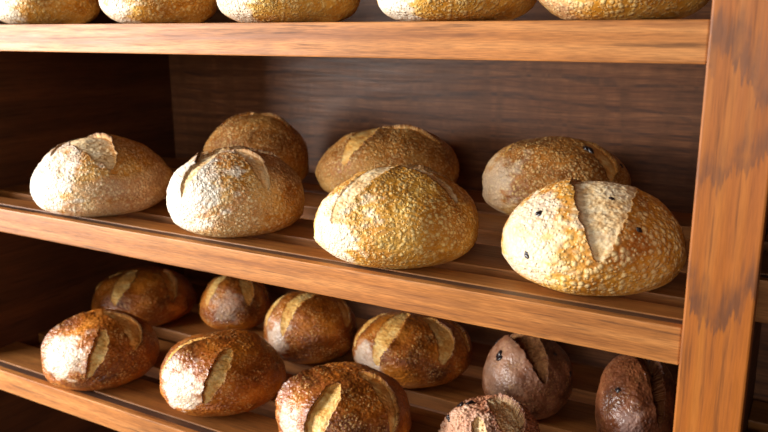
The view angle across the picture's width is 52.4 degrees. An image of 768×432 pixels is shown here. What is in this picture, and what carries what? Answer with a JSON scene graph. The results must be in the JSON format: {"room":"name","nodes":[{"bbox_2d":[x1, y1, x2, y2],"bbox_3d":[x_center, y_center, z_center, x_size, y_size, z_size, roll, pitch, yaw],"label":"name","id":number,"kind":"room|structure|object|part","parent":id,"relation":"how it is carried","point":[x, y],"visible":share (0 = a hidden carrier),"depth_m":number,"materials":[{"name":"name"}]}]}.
{"room":"food shop","nodes":[
{"label":"food shop","id":0,"kind":"room"},
{"bbox_3d":[-0.811,1.400,-0.088,7.000,0.050,4.460,8,16,29],"label":"floor","id":1,"kind":"structure","parent":0,"visible":0},
{"bbox_2d":[0,0,767,431],"bbox_3d":[0.261,0.043,1.153,2.155,1.985,0.602,8,16,29],"label":"rack","id":2,"kind":"object","parent":1,"relation":"on","point":[682,104],"visible":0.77,"depth_m":1.30,"materials":[{"name":"brown wood"}]},
{"bbox_2d":[0,0,100,23],"bbox_3d":[-0.587,-0.391,1.344,0.185,0.116,0.186,-6,15,-22],"label":"bread loaf","id":3,"kind":"object","parent":2,"relation":"on","point":[11,11],"visible":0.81,"depth_m":1.28,"materials":[{"name":"brown food"}]},
{"bbox_3d":[-0.662,-0.060,1.669,0.030,1.950,0.574,8,16,29],"label":"panel","id":4,"kind":"part","parent":2,"relation":"part of","materials":[{"name":"brown wood"}]},
{"bbox_3d":[-0.238,0.365,1.190,1.265,0.041,0.012,8,16,29],"label":"rail","id":5,"kind":"part","parent":2,"relation":"part of","materials":[{"name":"brown wood"}]},
{"bbox_2d":[41,309,159,390],"bbox_3d":[-0.509,0.230,1.405,0.200,0.120,0.192,-6,15,-21],"label":"bread loaf","id":6,"kind":"object","parent":2,"relation":"on","point":[97,349],"visible":1,"depth_m":1.34,"materials":[{"name":"brown food"}]},
{"bbox_2d":[30,133,172,216],"bbox_3d":[-0.480,-0.077,1.333,0.233,0.126,0.226,-5,15,-20],"label":"bread loaf","id":7,"kind":"object","parent":2,"relation":"on","point":[97,174],"visible":0.98,"depth_m":1.25,"materials":[{"name":"beige food"}]},
{"bbox_2d":[91,266,196,326],"bbox_3d":[-0.519,0.167,1.692,0.218,0.106,0.204,-5,14,-17],"label":"bread loaf","id":8,"kind":"object","parent":2,"relation":"on","point":[157,295],"visible":0.84,"depth_m":1.63,"materials":[{"name":"brown food"}]},
{"bbox_2d":[99,0,217,22],"bbox_3d":[-0.351,-0.360,1.218,0.182,0.114,0.186,-4,14,-15],"label":"bread loaf","id":9,"kind":"object","parent":2,"relation":"on","point":[122,11],"visible":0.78,"depth_m":1.16,"materials":[{"name":"brown food"}]},
{"bbox_2d":[160,329,286,416],"bbox_3d":[-0.271,0.254,1.315,0.211,0.113,0.198,-3,14,-12],"label":"bread loaf","id":10,"kind":"object","parent":2,"relation":"on","point":[231,371],"visible":0.99,"depth_m":1.25,"materials":[{"name":"brown food"}]},
{"bbox_2d":[166,145,304,237],"bbox_3d":[-0.226,-0.043,1.193,0.208,0.123,0.188,-3,14,-11],"label":"bread loaf","id":11,"kind":"object","parent":2,"relation":"on","point":[233,191],"visible":1,"depth_m":1.12,"materials":[{"name":"beige food"}]},
{"bbox_2d":[200,275,270,330],"bbox_3d":[-0.314,0.174,1.650,0.147,0.110,0.142,1,14,6],"label":"bread loaf","id":12,"kind":"object","parent":2,"relation":"on","point":[227,302],"visible":0.81,"depth_m":1.60,"materials":[{"name":"brown food"}]},
{"bbox_2d":[203,112,308,180],"bbox_3d":[-0.248,-0.129,1.505,0.207,0.141,0.200,-3,14,-9],"label":"bread loaf","id":13,"kind":"object","parent":2,"relation":"on","point":[270,132],"visible":0.5,"depth_m":1.45,"materials":[{"name":"brown food"}]},
{"bbox_2d":[216,0,359,22],"bbox_3d":[-0.137,-0.341,1.110,0.209,0.126,0.213,-2,14,-7],"label":"bread loaf","id":14,"kind":"object","parent":2,"relation":"on","point":[247,11],"visible":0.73,"depth_m":1.04,"materials":[{"name":"brown food"}]},
{"bbox_2d":[263,291,357,363],"bbox_3d":[-0.141,0.203,1.500,0.182,0.123,0.173,-2,14,-6],"label":"bread loaf","id":15,"kind":"object","parent":2,"relation":"on","point":[303,327],"visible":0.89,"depth_m":1.44,"materials":[{"name":"brown food"}]},
{"bbox_2d":[0,283,676,431],"bbox_3d":[-0.085,0.304,1.433,1.282,0.040,0.544,8,16,29],"label":"shelf","id":16,"kind":"object","parent":2,"relation":"attached to","point":[20,352],"depth_m":1.37,"materials":[{"name":"brown wood"}]},
{"bbox_3d":[-0.240,0.061,1.115,1.265,0.041,0.012,8,16,29],"label":"rail","id":17,"kind":"part","parent":2,"relation":"part of","materials":[{"name":"brown wood"}]},
{"bbox_2d":[275,361,411,431],"bbox_3d":[-0.061,0.285,1.174,0.206,0.119,0.196,-1,14,-3],"label":"bread loaf","id":18,"kind":"object","parent":2,"relation":"on","point":[346,396],"visible":1,"depth_m":1.12,"materials":[{"name":"brown food"}]},
{"bbox_2d":[0,157,692,320],"bbox_3d":[-0.086,0.001,1.358,1.282,0.040,0.546,8,16,29],"label":"shelf","id":19,"kind":"object","parent":2,"relation":"attached to","point":[484,267],"depth_m":1.11,"materials":[{"name":"brown wood"}]},
{"bbox_3d":[-0.241,-0.237,1.042,1.265,0.041,0.012,8,16,29],"label":"rail","id":20,"kind":"part","parent":2,"relation":"part of","materials":[{"name":"brown wood"}]},
{"bbox_2d":[315,124,458,192],"bbox_3d":[0.006,-0.103,1.422,0.263,0.128,0.232,0,14,0],"label":"bread loaf","id":21,"kind":"object","parent":2,"relation":"on","point":[385,146],"visible":0.59,"depth_m":1.35,"materials":[{"name":"brown food"}]},
{"bbox_2d":[314,164,478,268],"bbox_3d":[0.016,-0.008,1.044,0.220,0.124,0.201,4,14,18],"label":"bread loaf","id":22,"kind":"object","parent":2,"relation":"on","point":[408,216],"visible":1,"depth_m":0.97,"materials":[{"name":"brown food"}]},
{"bbox_2d":[128,19,672,23],"bbox_3d":[-0.088,-0.297,1.285,1.282,0.040,0.544,8,16,29],"label":"shelf","id":23,"kind":"object","parent":2,"relation":"attached to","point":[209,20],"depth_m":1.56,"materials":[{"name":"brown wood"}]},
{"bbox_2d":[352,310,471,387],"bbox_3d":[0.050,0.230,1.412,0.218,0.111,0.205,0,14,2],"label":"bread loaf","id":24,"kind":"object","parent":2,"relation":"on","point":[416,350],"visible":0.88,"depth_m":1.34,"materials":[{"name":"brown food"}]},
{"bbox_2d":[377,0,536,20],"bbox_3d":[0.091,-0.307,0.975,0.209,0.123,0.211,1,14,5],"label":"bread loaf","id":25,"kind":"object","parent":2,"relation":"on","point":[402,10],"visible":0.89,"depth_m":0.91,"materials":[{"name":"brown food"}]},
{"bbox_2d":[438,393,539,431],"bbox_3d":[0.149,0.308,1.111,0.149,0.101,0.147,2,14,8],"label":"loaf","id":26,"kind":"object","parent":2,"relation":"on","point":[501,412],"visible":1,"depth_m":1.09,"materials":[{"name":"brown food"}]},
{"bbox_2d":[482,333,572,419],"bbox_3d":[0.238,0.254,1.288,0.147,0.122,0.162,2,14,11],"label":"loaf","id":27,"kind":"object","parent":2,"relation":"on","point":[536,372],"visible":0.88,"depth_m":1.23,"materials":[{"name":"brown food"}]},
{"bbox_2d":[482,136,630,214],"bbox_3d":[0.280,-0.067,1.274,0.238,0.126,0.215,3,14,12],"label":"bread loaf","id":28,"kind":"object","parent":2,"relation":"on","point":[521,168],"visible":0.66,"depth_m":1.21,"materials":[{"name":"brown food"}]},
{"bbox_2d":[501,177,686,295],"bbox_3d":[0.251,0.015,0.939,0.215,0.126,0.197,3,14,15],"label":"bread loaf","id":29,"kind":"object","parent":2,"relation":"on","point":[570,235],"visible":1,"depth_m":0.87,"materials":[{"name":"beige food"}]},
{"bbox_2d":[538,0,709,19],"bbox_3d":[0.270,-0.283,0.872,0.193,0.123,0.190,4,14,16],"label":"bread loaf","id":30,"kind":"object","parent":2,"relation":"on","point":[563,9],"visible":0.93,"depth_m":0.82,"materials":[{"name":"brown food"}]},
{"bbox_2d":[595,354,675,431],"bbox_3d":[0.380,0.275,1.171,0.122,0.135,0.186,5,15,19],"label":"loaf","id":31,"kind":"object","parent":2,"relation":"on","point":[634,394],"visible":0.94,"depth_m":1.12,"materials":[{"name":"bread"},{"name":"raisins"}]},
{"bbox_3d":[0.340,0.147,0.800,0.064,1.950,0.032,8,16,29],"label":"post","id":32,"kind":"part","parent":2,"relation":"part of","materials":[{"name":"brown wood"}]},
{"bbox_3d":[0.483,0.087,1.044,0.028,1.950,0.545,8,16,29],"label":"divider panel","id":33,"kind":"part","parent":2,"relation":"part of","materials":[{"name":"brown wood"}]},
{"bbox_2d":[746,400,767,431],"bbox_3d":[0.876,0.418,0.987,0.783,0.051,0.384,8,16,29],"label":"shelf","id":34,"kind":"object","parent":2,"relation":"attached to","point":[757,418],"depth_m":1.26,"materials":[{"name":"brown wood"}]},
{"bbox_3d":[0.767,0.141,0.729,0.783,0.052,0.012,8,16,29],"label":"rail","id":35,"kind":"part","parent":2,"relation":"part of","materials":[{"name":"brown wood"}]},
{"bbox_2d":[760,231,767,275],"bbox_3d":[0.874,0.096,0.908,0.783,0.051,0.384,8,16,29],"label":"shelf","id":36,"kind":"object","parent":2,"relation":"attached to","point":[764,267],"depth_m":0.98,"materials":[{"name":"brown wood"}]}
]}

